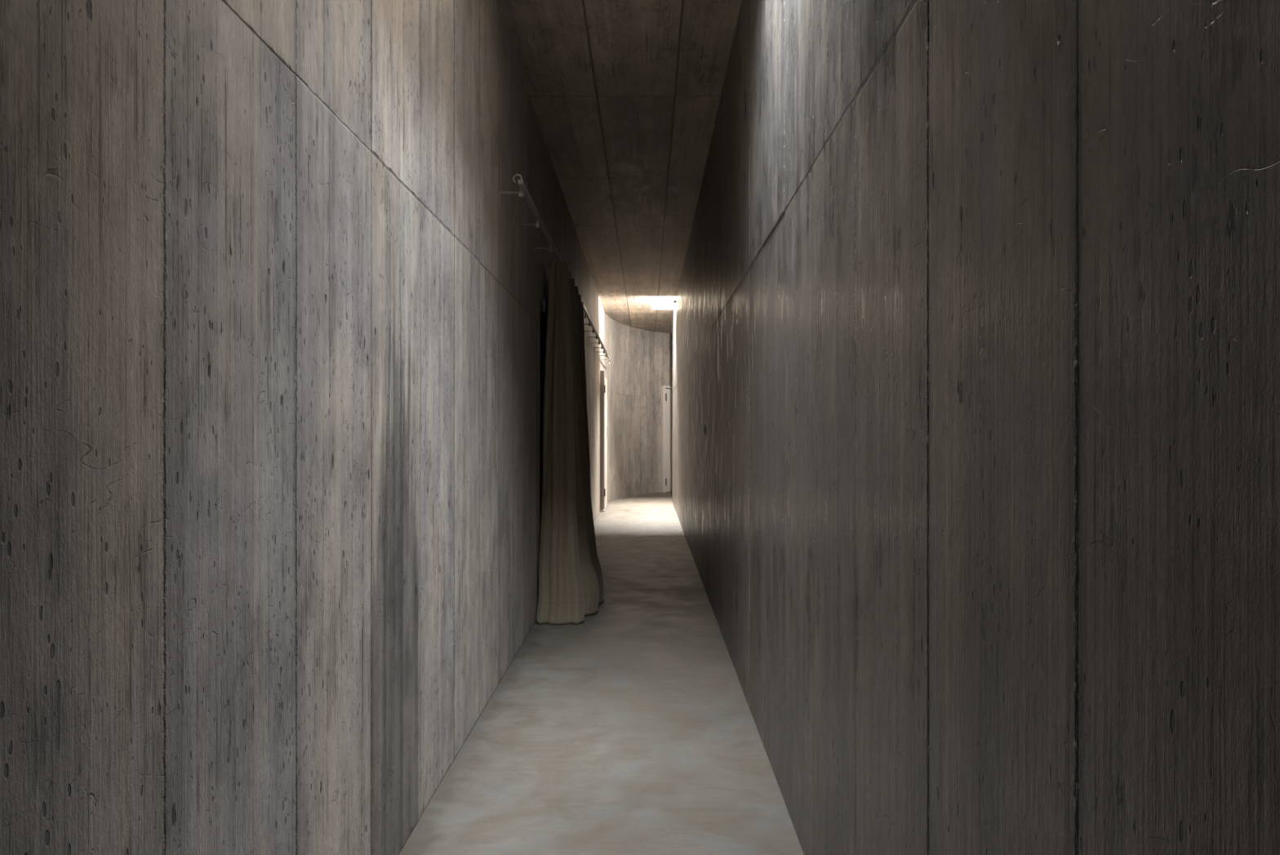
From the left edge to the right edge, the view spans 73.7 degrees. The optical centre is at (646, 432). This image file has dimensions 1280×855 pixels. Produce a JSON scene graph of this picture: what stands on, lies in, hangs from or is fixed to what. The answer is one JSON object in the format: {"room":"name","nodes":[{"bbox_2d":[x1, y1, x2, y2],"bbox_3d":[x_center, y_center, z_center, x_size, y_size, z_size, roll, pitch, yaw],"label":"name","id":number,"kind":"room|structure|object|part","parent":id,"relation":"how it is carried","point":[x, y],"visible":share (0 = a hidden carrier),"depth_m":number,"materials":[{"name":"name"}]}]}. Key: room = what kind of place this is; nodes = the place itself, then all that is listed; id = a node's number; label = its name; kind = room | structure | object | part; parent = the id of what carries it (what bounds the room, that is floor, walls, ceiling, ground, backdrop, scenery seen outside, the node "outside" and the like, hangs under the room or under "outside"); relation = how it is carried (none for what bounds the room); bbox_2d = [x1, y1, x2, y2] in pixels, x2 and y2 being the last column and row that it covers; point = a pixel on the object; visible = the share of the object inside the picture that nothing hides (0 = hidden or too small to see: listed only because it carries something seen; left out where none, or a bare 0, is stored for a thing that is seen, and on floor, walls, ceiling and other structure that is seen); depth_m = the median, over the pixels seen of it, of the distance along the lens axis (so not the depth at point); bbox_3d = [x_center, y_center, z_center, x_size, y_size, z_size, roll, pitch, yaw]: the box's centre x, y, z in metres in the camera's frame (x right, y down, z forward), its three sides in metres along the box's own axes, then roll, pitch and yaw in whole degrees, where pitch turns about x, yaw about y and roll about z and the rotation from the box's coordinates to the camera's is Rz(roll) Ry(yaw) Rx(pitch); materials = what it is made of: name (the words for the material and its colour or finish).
{"room":"narrow corridor","nodes":[
{"label":"narrow corridor","id":0,"kind":"room"},
{"bbox_2d":[0,0,604,854],"bbox_3d":[-0.859,-0.440,5.950,0.252,3.380,17.900,0,0,0],"label":"wall","id":1,"kind":"structure","parent":0,"point":[273,326],"depth_m":1.60,"materials":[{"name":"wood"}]},
{"bbox_2d":[540,298,545,312],"bbox_3d":[-1.029,0.115,6.340,0.612,2.270,1.080,0,0,0],"label":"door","id":2,"kind":"structure","parent":1,"relation":"in","point":[542,304],"depth_m":6.06,"materials":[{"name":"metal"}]},
{"bbox_2d":[499,173,612,367],"bbox_3d":[-0.671,-1.193,9.593,0.128,0.156,10.814,0,0,0],"label":"rail","id":3,"kind":"object","parent":1,"relation":"attached to","point":[523,190],"visible":0.72,"depth_m":5.06,"materials":[{"name":"grey metal"}]},
{"bbox_2d":[536,255,604,624],"bbox_3d":[-0.497,0.013,6.622,0.407,2.468,2.146,0,0,3],"label":"curtain","id":4,"kind":"object","parent":3,"relation":"hanging from","point":[571,580],"visible":1,"depth_m":5.81,"materials":[{"name":"beige fabric"}]},
{"bbox_2d":[600,370,610,511],"bbox_3d":[-0.691,0.130,14.075,0.178,2.240,1.110,0,0,0],"label":"door","id":5,"kind":"structure","parent":1,"relation":"in","point":[603,376],"depth_m":13.55,"materials":[{"name":"beige paint"}]},
{"bbox_3d":[-0.700,0.168,14.090,0.061,2.145,0.910,0,0,0],"label":"panel","id":6,"kind":"part","parent":5,"relation":"part of","materials":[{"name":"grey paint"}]},
{"bbox_2d":[398,491,804,854],"bbox_3d":[0.632,1.350,7.950,4.535,0.200,22.500,0,0,0],"label":"floor","id":7,"kind":"structure","parent":0,"point":[630,727],"depth_m":3.45,"materials":[{"name":"grey concrete"}]},
{"bbox_2d":[496,0,742,333],"bbox_3d":[0.925,-2.220,7.900,3.950,0.220,22.400,0,0,0],"label":"ceiling","id":8,"kind":"structure","parent":0,"point":[624,95],"depth_m":5.73,"materials":[{"name":"concrete"}]},
{"bbox_2d":[604,311,671,502],"bbox_3d":[0.395,-0.440,17.333,1.446,3.380,5.467,0,0,41],"label":"wall","id":9,"kind":"structure","parent":0,"point":[641,359],"depth_m":17.07,"materials":[{"name":"wood"}]},
{"bbox_2d":[661,385,671,492],"bbox_3d":[0.790,0.130,18.154,1.040,2.240,0.200,0,0,-25],"label":"door","id":10,"kind":"structure","parent":9,"relation":"in","point":[666,390],"depth_m":17.93,"materials":[{"name":"grey paint"}]},
{"bbox_3d":[0.800,0.157,18.134,0.910,2.163,0.045,0,0,-25],"label":"panel","id":11,"kind":"part","parent":10,"relation":"part of","materials":[{"name":"grey paint"}]},
{"bbox_2d":[671,0,1279,854],"bbox_3d":[0.592,-0.440,6.300,0.252,3.380,18.600,0,0,0],"label":"wall","id":12,"kind":"structure","parent":0,"point":[975,317],"depth_m":1.16,"materials":[{"name":"wood"}]},
{"bbox_2d":[702,424,705,435],"bbox_3d":[0.459,-0.020,6.800,0.016,0.090,0.090,0,0,0],"label":"light switch","id":13,"kind":"object","parent":12,"relation":"attached to","point":[704,426],"visible":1,"depth_m":6.76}
]}

